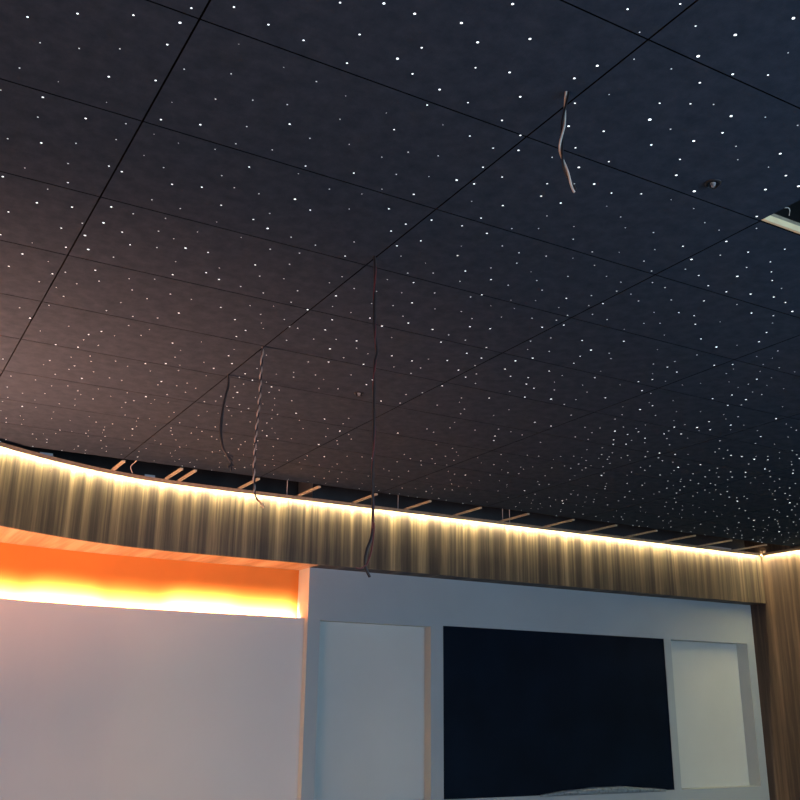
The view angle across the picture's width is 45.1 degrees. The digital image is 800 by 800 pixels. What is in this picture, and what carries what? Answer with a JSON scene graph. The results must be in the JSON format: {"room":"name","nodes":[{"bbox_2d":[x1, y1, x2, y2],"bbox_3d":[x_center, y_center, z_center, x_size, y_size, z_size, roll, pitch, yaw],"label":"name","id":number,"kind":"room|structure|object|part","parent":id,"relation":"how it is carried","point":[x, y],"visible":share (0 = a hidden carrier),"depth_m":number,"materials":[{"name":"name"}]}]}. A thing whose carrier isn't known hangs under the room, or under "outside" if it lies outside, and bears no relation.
{"room":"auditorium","nodes":[
{"label":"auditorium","id":0,"kind":"room"},
{"bbox_2d":[0,542,298,617],"bbox_3d":[-3.508,2.297,6.815,0.856,2.930,6.814,-14,-23,38],"label":"cove","id":1,"kind":"object","parent":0,"point":[29,573],"depth_m":8.67,"materials":[{"name":"orange paint"}]},
{"bbox_2d":[0,598,303,799],"bbox_3d":[-3.416,2.486,6.574,0.853,2.423,6.826,-14,-23,38],"label":"wall","id":2,"kind":"structure","parent":0,"point":[97,702],"depth_m":8.24,"materials":[{"name":"white paint"}]},
{"bbox_2d":[5,443,298,495],"bbox_3d":[-3.539,0.438,7.503,0.856,1.070,6.814,-14,-23,38],"label":"wall","id":3,"kind":"structure","parent":0,"point":[205,477],"depth_m":9.22,"materials":[{"name":"concrete"}]},
{"bbox_2d":[0,447,765,603],"bbox_3d":[-0.753,0.980,8.277,2.230,0.602,13.016,-16,-24,41],"label":"wood valance","id":4,"kind":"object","parent":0,"point":[67,501],"depth_m":9.21,"materials":[{"name":"brown wood"}]},
{"bbox_2d":[0,526,315,569],"bbox_3d":[-3.334,0.711,6.566,1.822,0.019,7.606,-9,-20,29],"label":"trim","id":5,"kind":"structure","parent":4,"relation":"attached to","point":[7,535],"depth_m":8.38,"materials":[{"name":"brown wood"}]},
{"bbox_2d":[0,442,760,555],"bbox_3d":[-0.759,0.689,8.328,2.277,0.032,12.979,-16,-24,41],"label":"trim","id":6,"kind":"structure","parent":4,"relation":"attached to","point":[4,445],"depth_m":9.24,"materials":[{"name":"brown wood"}]},
{"bbox_2d":[40,452,53,456],"bbox_3d":[-2.825,0.434,7.708,0.100,0.034,0.045,10,-20,-28],"label":"metal bracket","id":7,"kind":"object","parent":6,"relation":"on","point":[49,454],"visible":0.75,"depth_m":7.73,"materials":[{"name":"metal"}]},
{"bbox_2d":[111,460,124,470],"bbox_3d":[-2.354,0.551,8.031,0.026,0.016,0.404,10,-20,-28],"label":"batten","id":8,"kind":"object","parent":6,"relation":"on","point":[119,464],"visible":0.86,"depth_m":7.98,"materials":[{"name":"brown wood"}]},
{"bbox_2d":[164,468,182,479],"bbox_3d":[-1.957,0.641,8.299,0.026,0.016,0.496,10,-20,-28],"label":"batten","id":9,"kind":"object","parent":6,"relation":"on","point":[179,469],"visible":1,"depth_m":8.25,"materials":[{"name":"brown wood"}]},
{"bbox_2d":[176,469,196,480],"bbox_3d":[-1.855,0.662,8.360,0.026,0.016,0.507,10,-20,-28],"label":"batten","id":10,"kind":"object","parent":6,"relation":"on","point":[194,470],"visible":1,"depth_m":8.31,"materials":[{"name":"brown wood"}]},
{"bbox_2d":[236,478,259,488],"bbox_3d":[-1.364,0.755,8.634,0.026,0.016,0.517,10,-20,-28],"label":"batten","id":11,"kind":"object","parent":6,"relation":"on","point":[257,479],"visible":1,"depth_m":8.63,"materials":[{"name":"brown wood"}]},
{"bbox_2d":[296,486,320,495],"bbox_3d":[-0.856,0.849,8.912,0.026,0.016,0.517,10,-20,-28],"label":"batten","id":12,"kind":"object","parent":6,"relation":"on","point":[316,487],"visible":1,"depth_m":8.86,"materials":[{"name":"brown wood"}]},
{"bbox_2d":[351,493,377,502],"bbox_3d":[-0.347,0.943,9.190,0.026,0.016,0.517,10,-20,-28],"label":"batten","id":13,"kind":"object","parent":6,"relation":"on","point":[375,494],"visible":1,"depth_m":9.18,"materials":[{"name":"brown wood"}]},
{"bbox_2d":[404,500,430,509],"bbox_3d":[0.162,1.037,9.468,0.026,0.016,0.517,10,-20,-28],"label":"batten","id":14,"kind":"object","parent":6,"relation":"on","point":[428,501],"visible":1,"depth_m":9.43,"materials":[{"name":"brown wood"}]},
{"bbox_2d":[454,507,481,515],"bbox_3d":[0.671,1.132,9.746,0.026,0.016,0.517,10,-20,-28],"label":"batten","id":15,"kind":"object","parent":6,"relation":"on","point":[477,508],"visible":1,"depth_m":9.71,"materials":[{"name":"brown wood"}]},
{"bbox_2d":[500,513,529,521],"bbox_3d":[1.180,1.226,10.024,0.026,0.016,0.517,10,-20,-28],"label":"batten","id":16,"kind":"object","parent":6,"relation":"on","point":[526,514],"visible":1,"depth_m":9.97,"materials":[{"name":"brown wood"}]},
{"bbox_2d":[543,519,574,526],"bbox_3d":[1.689,1.320,10.302,0.026,0.016,0.517,10,-20,-28],"label":"batten","id":17,"kind":"object","parent":6,"relation":"on","point":[570,520],"visible":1,"depth_m":10.26,"materials":[{"name":"brown wood"}]},
{"bbox_2d":[584,524,616,531],"bbox_3d":[2.198,1.414,10.580,0.026,0.016,0.517,10,-20,-28],"label":"batten","id":18,"kind":"object","parent":6,"relation":"on","point":[615,524],"visible":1,"depth_m":10.56,"materials":[{"name":"brown wood"}]},
{"bbox_2d":[624,530,657,536],"bbox_3d":[2.707,1.509,10.858,0.026,0.016,0.517,10,-20,-28],"label":"batten","id":19,"kind":"object","parent":6,"relation":"on","point":[652,530],"visible":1,"depth_m":10.82,"materials":[{"name":"brown wood"}]},
{"bbox_2d":[664,535,695,541],"bbox_3d":[3.216,1.603,11.136,0.026,0.016,0.517,10,-20,-28],"label":"batten","id":20,"kind":"object","parent":6,"relation":"on","point":[690,535],"visible":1,"depth_m":11.09,"materials":[{"name":"brown wood"}]},
{"bbox_2d":[697,540,731,545],"bbox_3d":[3.725,1.697,11.414,0.026,0.016,0.517,10,-20,-28],"label":"batten","id":21,"kind":"object","parent":6,"relation":"on","point":[725,540],"visible":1,"depth_m":11.38,"materials":[{"name":"brown wood"}]},
{"bbox_2d":[733,544,766,549],"bbox_3d":[4.234,1.791,11.692,0.026,0.016,0.517,10,-20,-28],"label":"batten","id":22,"kind":"object","parent":6,"relation":"on","point":[763,544],"visible":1,"depth_m":11.64,"materials":[{"name":"brown wood"}]},
{"bbox_2d":[311,565,759,604],"bbox_3d":[1.823,2.057,10.603,6.087,0.019,0.210,10,-20,-28],"label":"trim","id":23,"kind":"structure","parent":4,"relation":"attached to","point":[316,566],"depth_m":10.34,"materials":[{"name":"black metal"}]},
{"bbox_2d":[0,0,799,546],"bbox_3d":[1.891,-0.672,4.194,12.902,0.020,10.840,10,-20,-28],"label":"ceiling","id":24,"kind":"structure","parent":0,"point":[347,216],"depth_m":4.20,"materials":[{"name":"grey fabric"}]},
{"bbox_3d":[-2.764,-0.363,5.296,1.191,0.020,0.597,10,-20,-28],"label":"panel","id":25,"kind":"part","parent":24,"relation":"part of","materials":[{"name":"grey fabric"}]},
{"bbox_3d":[-2.463,-0.520,4.798,1.191,0.020,0.597,10,-20,-28],"label":"panel","id":26,"kind":"part","parent":24,"relation":"part of","materials":[{"name":"grey fabric"}]},
{"bbox_3d":[-2.162,-0.677,4.300,1.191,0.020,0.597,10,-20,-28],"label":"panel","id":27,"kind":"part","parent":24,"relation":"part of","materials":[{"name":"grey fabric"}]},
{"bbox_3d":[-1.861,-0.834,3.802,1.191,0.020,0.597,10,-20,-28],"label":"panel","id":28,"kind":"part","parent":24,"relation":"part of","materials":[{"name":"grey fabric"}]},
{"bbox_3d":[-1.560,-0.991,3.304,1.191,0.020,0.597,10,-20,-28],"label":"panel","id":29,"kind":"part","parent":24,"relation":"part of","materials":[{"name":"grey fabric"}]},
{"bbox_3d":[-2.630,0.299,7.355,1.191,0.020,0.594,10,-20,-28],"label":"panel","id":30,"kind":"part","parent":24,"relation":"part of","materials":[{"name":"grey fabric"}]},
{"bbox_3d":[-2.330,0.143,6.859,1.191,0.020,0.597,10,-20,-28],"label":"panel","id":31,"kind":"part","parent":24,"relation":"part of","materials":[{"name":"grey fabric"}]},
{"bbox_3d":[-2.029,-0.014,6.361,1.191,0.020,0.597,10,-20,-28],"label":"panel","id":32,"kind":"part","parent":24,"relation":"part of","materials":[{"name":"grey fabric"}]},
{"bbox_3d":[-1.259,-1.149,2.807,1.191,0.020,0.597,10,-20,-28],"label":"panel","id":33,"kind":"part","parent":24,"relation":"part of","materials":[{"name":"grey fabric"}]},
{"bbox_3d":[-1.727,-0.171,5.863,1.191,0.020,0.597,10,-20,-28],"label":"panel","id":34,"kind":"part","parent":24,"relation":"part of","materials":[{"name":"grey fabric"}]},
{"bbox_3d":[-1.426,-0.328,5.365,1.191,0.020,0.597,10,-20,-28],"label":"panel","id":35,"kind":"part","parent":24,"relation":"part of","materials":[{"name":"grey fabric"}]},
{"bbox_3d":[-1.125,-0.485,4.867,1.191,0.020,0.597,10,-20,-28],"label":"panel","id":36,"kind":"part","parent":24,"relation":"part of","materials":[{"name":"grey fabric"}]},
{"bbox_3d":[-0.958,-1.306,2.309,1.191,0.020,0.597,10,-20,-28],"label":"panel","id":37,"kind":"part","parent":24,"relation":"part of","materials":[{"name":"grey fabric"}]},
{"bbox_3d":[-1.593,0.491,7.921,1.191,0.020,0.594,10,-20,-28],"label":"panel","id":38,"kind":"part","parent":24,"relation":"part of","materials":[{"name":"grey fabric"}]},
{"bbox_3d":[-0.824,-0.642,4.369,1.191,0.020,0.597,10,-20,-28],"label":"panel","id":39,"kind":"part","parent":24,"relation":"part of","materials":[{"name":"grey fabric"}]},
{"bbox_2d":[219,374,233,470],"bbox_3d":[-1.029,0.127,5.784,0.113,0.604,0.023,10,-20,-28],"label":"hanging cable","id":40,"kind":"object","parent":24,"relation":"hanging from","point":[228,380],"visible":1,"depth_m":5.74,"materials":[{"name":"black metal"}]},
{"bbox_3d":[-1.293,0.335,7.425,1.191,0.020,0.597,10,-20,-28],"label":"panel","id":41,"kind":"part","parent":24,"relation":"part of","materials":[{"name":"grey fabric"}]},
{"bbox_2d":[252,347,263,507],"bbox_3d":[-0.756,0.134,5.279,0.080,0.924,0.018,10,-20,-28],"label":"hanging cable","id":42,"kind":"object","parent":24,"relation":"hanging from","point":[262,350],"visible":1,"depth_m":5.26,"materials":[{"name":"grey metal"}]},
{"bbox_3d":[-0.992,0.178,6.927,1.191,0.020,0.597,10,-20,-28],"label":"panel","id":43,"kind":"part","parent":24,"relation":"part of","materials":[{"name":"grey fabric"}]},
{"bbox_3d":[-0.523,-0.799,3.871,1.191,0.020,0.597,10,-20,-28],"label":"panel","id":44,"kind":"part","parent":24,"relation":"part of","materials":[{"name":"grey fabric"}]},
{"bbox_3d":[-0.691,0.021,6.429,1.191,0.020,0.597,10,-20,-28],"label":"panel","id":45,"kind":"part","parent":24,"relation":"part of","materials":[{"name":"grey fabric"}]},
{"bbox_3d":[-0.222,-0.957,3.373,1.191,0.020,0.597,10,-20,-28],"label":"panel","id":46,"kind":"part","parent":24,"relation":"part of","materials":[{"name":"grey fabric"}]},
{"bbox_3d":[-0.556,0.683,8.488,1.191,0.020,0.594,10,-20,-28],"label":"panel","id":47,"kind":"part","parent":24,"relation":"part of","materials":[{"name":"grey fabric"}]},
{"bbox_3d":[-0.389,-0.136,5.931,1.191,0.020,0.597,10,-20,-28],"label":"panel","id":48,"kind":"part","parent":24,"relation":"part of","materials":[{"name":"grey fabric"}]},
{"bbox_2d":[354,392,363,396],"bbox_3d":[-0.263,-0.034,6.176,0.060,0.025,0.060,10,-20,-28],"label":"ceiling sensor","id":49,"kind":"object","parent":24,"relation":"attached to","point":[358,394],"visible":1,"depth_m":6.16,"materials":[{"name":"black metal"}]},
{"bbox_2d":[356,256,377,577],"bbox_3d":[-0.135,0.027,4.085,0.088,1.437,0.018,10,-20,-28],"label":"hanging cable","id":50,"kind":"object","parent":24,"relation":"hanging from","point":[372,535],"visible":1,"depth_m":4.05,"materials":[{"name":"black metal"}]},
{"bbox_3d":[-0.256,0.527,7.991,1.191,0.020,0.597,10,-20,-28],"label":"panel","id":51,"kind":"part","parent":24,"relation":"part of","materials":[{"name":"grey fabric"}]},
{"bbox_3d":[-0.088,-0.293,5.433,1.191,0.020,0.597,10,-20,-28],"label":"panel","id":52,"kind":"part","parent":24,"relation":"part of","materials":[{"name":"grey fabric"}]},
{"bbox_2d":[0,32,797,541],"bbox_3d":[2.105,0.126,6.633,9.643,0.003,6.607,10,-20,-28],"label":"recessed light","id":53,"kind":"object","parent":24,"relation":"in","point":[639,32],"visible":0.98,"depth_m":5.93,"materials":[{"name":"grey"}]},
{"bbox_3d":[0.045,0.370,7.494,1.191,0.020,0.597,10,-20,-28],"label":"panel","id":54,"kind":"part","parent":24,"relation":"part of","materials":[{"name":"grey fabric"}]},
{"bbox_3d":[0.079,-1.113,2.875,1.191,0.020,0.597,10,-20,-28],"label":"panel","id":55,"kind":"part","parent":24,"relation":"part of","materials":[{"name":"grey fabric"}]},
{"bbox_3d":[0.213,-0.450,4.935,1.191,0.020,0.597,10,-20,-28],"label":"panel","id":56,"kind":"part","parent":24,"relation":"part of","materials":[{"name":"grey fabric"}]},
{"bbox_3d":[0.346,0.213,6.995,1.191,0.020,0.597,10,-20,-28],"label":"panel","id":57,"kind":"part","parent":24,"relation":"part of","materials":[{"name":"grey fabric"}]},
{"bbox_3d":[0.481,0.875,9.054,1.191,0.020,0.594,10,-20,-28],"label":"panel","id":58,"kind":"part","parent":24,"relation":"part of","materials":[{"name":"grey fabric"}]},
{"bbox_3d":[0.781,0.719,8.558,1.191,0.020,0.597,10,-20,-28],"label":"panel","id":59,"kind":"part","parent":24,"relation":"part of","materials":[{"name":"grey fabric"}]},
{"bbox_3d":[0.647,0.056,6.498,1.191,0.020,0.597,10,-20,-28],"label":"panel","id":60,"kind":"part","parent":24,"relation":"part of","materials":[{"name":"grey fabric"}]},
{"bbox_3d":[0.514,-0.607,4.437,1.191,0.020,0.597,10,-20,-28],"label":"panel","id":61,"kind":"part","parent":24,"relation":"part of","materials":[{"name":"grey fabric"}]},
{"bbox_3d":[1.082,0.562,8.060,1.191,0.020,0.597,10,-20,-28],"label":"panel","id":62,"kind":"part","parent":24,"relation":"part of","materials":[{"name":"grey fabric"}]},
{"bbox_3d":[1.518,1.067,9.621,1.191,0.020,0.594,10,-20,-28],"label":"panel","id":63,"kind":"part","parent":24,"relation":"part of","materials":[{"name":"grey fabric"}]},
{"bbox_3d":[0.949,-0.101,6.000,1.191,0.020,0.597,10,-20,-28],"label":"panel","id":64,"kind":"part","parent":24,"relation":"part of","materials":[{"name":"grey fabric"}]},
{"bbox_2d":[558,91,576,192],"bbox_3d":[0.532,-0.841,3.093,0.060,0.380,0.016,10,-20,-28],"label":"hanging cable","id":65,"kind":"object","parent":24,"relation":"hanging from","point":[566,96],"visible":1,"depth_m":3.07,"materials":[{"name":"grey metal"}]},
{"bbox_3d":[1.383,0.405,7.562,1.191,0.020,0.597,10,-20,-28],"label":"panel","id":66,"kind":"part","parent":24,"relation":"part of","materials":[{"name":"grey fabric"}]},
{"bbox_3d":[1.818,0.911,9.124,1.191,0.020,0.597,10,-20,-28],"label":"panel","id":67,"kind":"part","parent":24,"relation":"part of","materials":[{"name":"grey fabric"}]},
{"bbox_3d":[0.815,-0.764,3.939,1.191,0.020,0.597,10,-20,-28],"label":"panel","id":68,"kind":"part","parent":24,"relation":"part of","materials":[{"name":"grey fabric"}]},
{"bbox_3d":[1.250,-0.258,5.502,1.191,0.020,0.597,10,-20,-28],"label":"panel","id":69,"kind":"part","parent":24,"relation":"part of","materials":[{"name":"grey fabric"}]},
{"bbox_3d":[1.684,0.248,7.064,1.191,0.020,0.597,10,-20,-28],"label":"panel","id":70,"kind":"part","parent":24,"relation":"part of","materials":[{"name":"grey fabric"}]},
{"bbox_3d":[0.380,-1.270,2.377,1.191,0.020,0.597,10,-20,-28],"label":"panel","id":71,"kind":"part","parent":24,"relation":"part of","materials":[{"name":"grey fabric"}]},
{"bbox_3d":[2.119,0.754,8.626,1.191,0.020,0.597,10,-20,-28],"label":"panel","id":72,"kind":"part","parent":24,"relation":"part of","materials":[{"name":"grey fabric"}]},
{"bbox_3d":[2.555,1.259,10.187,1.191,0.020,0.594,10,-20,-28],"label":"panel","id":73,"kind":"part","parent":24,"relation":"part of","materials":[{"name":"grey fabric"}]},
{"bbox_3d":[1.116,-0.921,3.442,1.191,0.020,0.597,10,-20,-28],"label":"panel","id":74,"kind":"part","parent":24,"relation":"part of","materials":[{"name":"grey fabric"}]},
{"bbox_3d":[2.855,1.103,9.691,1.191,0.020,0.597,10,-20,-28],"label":"panel","id":75,"kind":"part","parent":24,"relation":"part of","materials":[{"name":"grey fabric"}]},
{"bbox_3d":[1.551,-0.415,5.004,1.191,0.020,0.597,10,-20,-28],"label":"panel","id":76,"kind":"part","parent":24,"relation":"part of","materials":[{"name":"grey fabric"}]},
{"bbox_3d":[2.420,0.597,8.128,1.191,0.020,0.597,10,-20,-28],"label":"panel","id":77,"kind":"part","parent":24,"relation":"part of","materials":[{"name":"grey fabric"}]},
{"bbox_3d":[1.985,0.091,6.566,1.191,0.020,0.597,10,-20,-28],"label":"panel","id":78,"kind":"part","parent":24,"relation":"part of","materials":[{"name":"grey fabric"}]},
{"bbox_2d":[705,179,720,188],"bbox_3d":[1.198,-0.820,3.686,0.060,0.025,0.060,10,-20,-28],"label":"ceiling sensor","id":79,"kind":"object","parent":24,"relation":"attached to","point":[713,183],"visible":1,"depth_m":3.67,"materials":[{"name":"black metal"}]},
{"bbox_3d":[3.591,1.451,10.754,1.191,0.020,0.594,10,-20,-28],"label":"panel","id":80,"kind":"part","parent":24,"relation":"part of","materials":[{"name":"grey fabric"}]},
{"bbox_3d":[1.417,-1.079,2.944,1.191,0.020,0.597,10,-20,-28],"label":"panel","id":81,"kind":"part","parent":24,"relation":"part of","materials":[{"name":"grey fabric"}]},
{"bbox_3d":[1.852,-0.573,4.506,1.191,0.020,0.597,10,-20,-28],"label":"panel","id":82,"kind":"part","parent":24,"relation":"part of","materials":[{"name":"grey fabric"}]},
{"bbox_3d":[2.287,-0.066,6.068,1.191,0.020,0.597,10,-20,-28],"label":"panel","id":83,"kind":"part","parent":24,"relation":"part of","materials":[{"name":"grey fabric"}]},
{"bbox_3d":[3.156,0.946,9.193,1.191,0.020,0.597,10,-20,-28],"label":"panel","id":84,"kind":"part","parent":24,"relation":"part of","materials":[{"name":"grey fabric"}]},
{"bbox_3d":[2.721,0.440,7.630,1.191,0.020,0.597,10,-20,-28],"label":"panel","id":85,"kind":"part","parent":24,"relation":"part of","materials":[{"name":"grey fabric"}]},
{"bbox_3d":[3.892,1.295,10.257,1.191,0.020,0.597,10,-20,-28],"label":"panel","id":86,"kind":"part","parent":24,"relation":"part of","materials":[{"name":"grey fabric"}]},
{"bbox_3d":[3.457,0.789,8.695,1.191,0.020,0.597,10,-20,-28],"label":"panel","id":87,"kind":"part","parent":24,"relation":"part of","materials":[{"name":"grey fabric"}]},
{"bbox_3d":[3.022,0.283,7.133,1.191,0.020,0.597,10,-20,-28],"label":"panel","id":88,"kind":"part","parent":24,"relation":"part of","materials":[{"name":"grey fabric"}]},
{"bbox_3d":[2.588,-0.224,5.570,1.191,0.020,0.597,10,-20,-28],"label":"panel","id":89,"kind":"part","parent":24,"relation":"part of","materials":[{"name":"grey fabric"}]},
{"bbox_3d":[4.516,1.622,11.259,0.932,0.020,0.594,10,-20,-28],"label":"panel","id":90,"kind":"part","parent":24,"relation":"part of","materials":[{"name":"grey fabric"}]},
{"bbox_3d":[4.193,1.138,9.759,1.191,0.020,0.597,10,-20,-28],"label":"panel","id":91,"kind":"part","parent":24,"relation":"part of","materials":[{"name":"grey fabric"}]},
{"bbox_2d":[762,214,799,233],"bbox_3d":[2.008,-0.666,4.253,1.210,0.045,0.014,10,-20,-28],"label":"batten","id":92,"kind":"object","parent":24,"relation":"attached to","point":[774,219],"visible":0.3,"depth_m":4.02,"materials":[{"name":"beige wood"}]},
{"bbox_3d":[3.758,0.632,8.197,1.191,0.020,0.597,10,-20,-28],"label":"panel","id":93,"kind":"part","parent":24,"relation":"part of","materials":[{"name":"grey fabric"}]},
{"bbox_3d":[4.816,1.466,10.762,0.932,0.020,0.597,10,-20,-28],"label":"panel","id":94,"kind":"part","parent":24,"relation":"part of","materials":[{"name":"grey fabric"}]},
{"bbox_3d":[3.323,0.126,6.635,1.191,0.020,0.597,10,-20,-28],"label":"panel","id":95,"kind":"part","parent":24,"relation":"part of","materials":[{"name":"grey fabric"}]},
{"bbox_2d":[198,18,799,222],"bbox_3d":[1.784,-0.979,4.958,12.870,0.170,12.300,10,-20,-28],"label":"ceiling slab","id":96,"kind":"structure","parent":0,"point":[795,207],"depth_m":4.81,"materials":[{"name":"concrete"}]},
{"bbox_2d":[297,482,769,799],"bbox_3d":[1.660,3.005,10.581,6.087,3.980,0.410,10,-20,-28],"label":"wall","id":97,"kind":"structure","parent":0,"point":[372,728],"depth_m":9.83,"materials":[{"name":"grey paint"}]},
{"bbox_2d":[443,626,673,798],"bbox_3d":[1.745,3.330,10.302,3.049,1.639,0.022,10,-20,-28],"label":"wall screen","id":98,"kind":"object","parent":97,"relation":"attached to","point":[526,713],"visible":1,"depth_m":10.22,"materials":[{"name":"black glass"}]},
{"bbox_2d":[541,786,666,796],"bbox_3d":[2.195,4.157,10.264,1.751,0.075,0.034,10,-20,-28],"label":"plastic film","id":99,"kind":"object","parent":98,"relation":"attached to","point":[612,789],"visible":1,"depth_m":10.24,"materials":[{"name":"plastic"}]},
{"bbox_2d":[744,540,799,799],"bbox_3d":[7.253,2.012,7.322,0.200,3.980,11.900,10,-20,-28],"label":"wall","id":100,"kind":"structure","parent":0,"point":[775,623],"depth_m":11.61,"materials":[{"name":"brown wood"}]},
{"bbox_2d":[761,547,799,555],"bbox_3d":[7.333,0.477,7.425,0.055,0.032,11.190,10,-20,-28],"label":"trim","id":101,"kind":"structure","parent":100,"relation":"attached to","point":[798,548],"depth_m":11.79,"materials":[{"name":"brown wood"}]}
]}

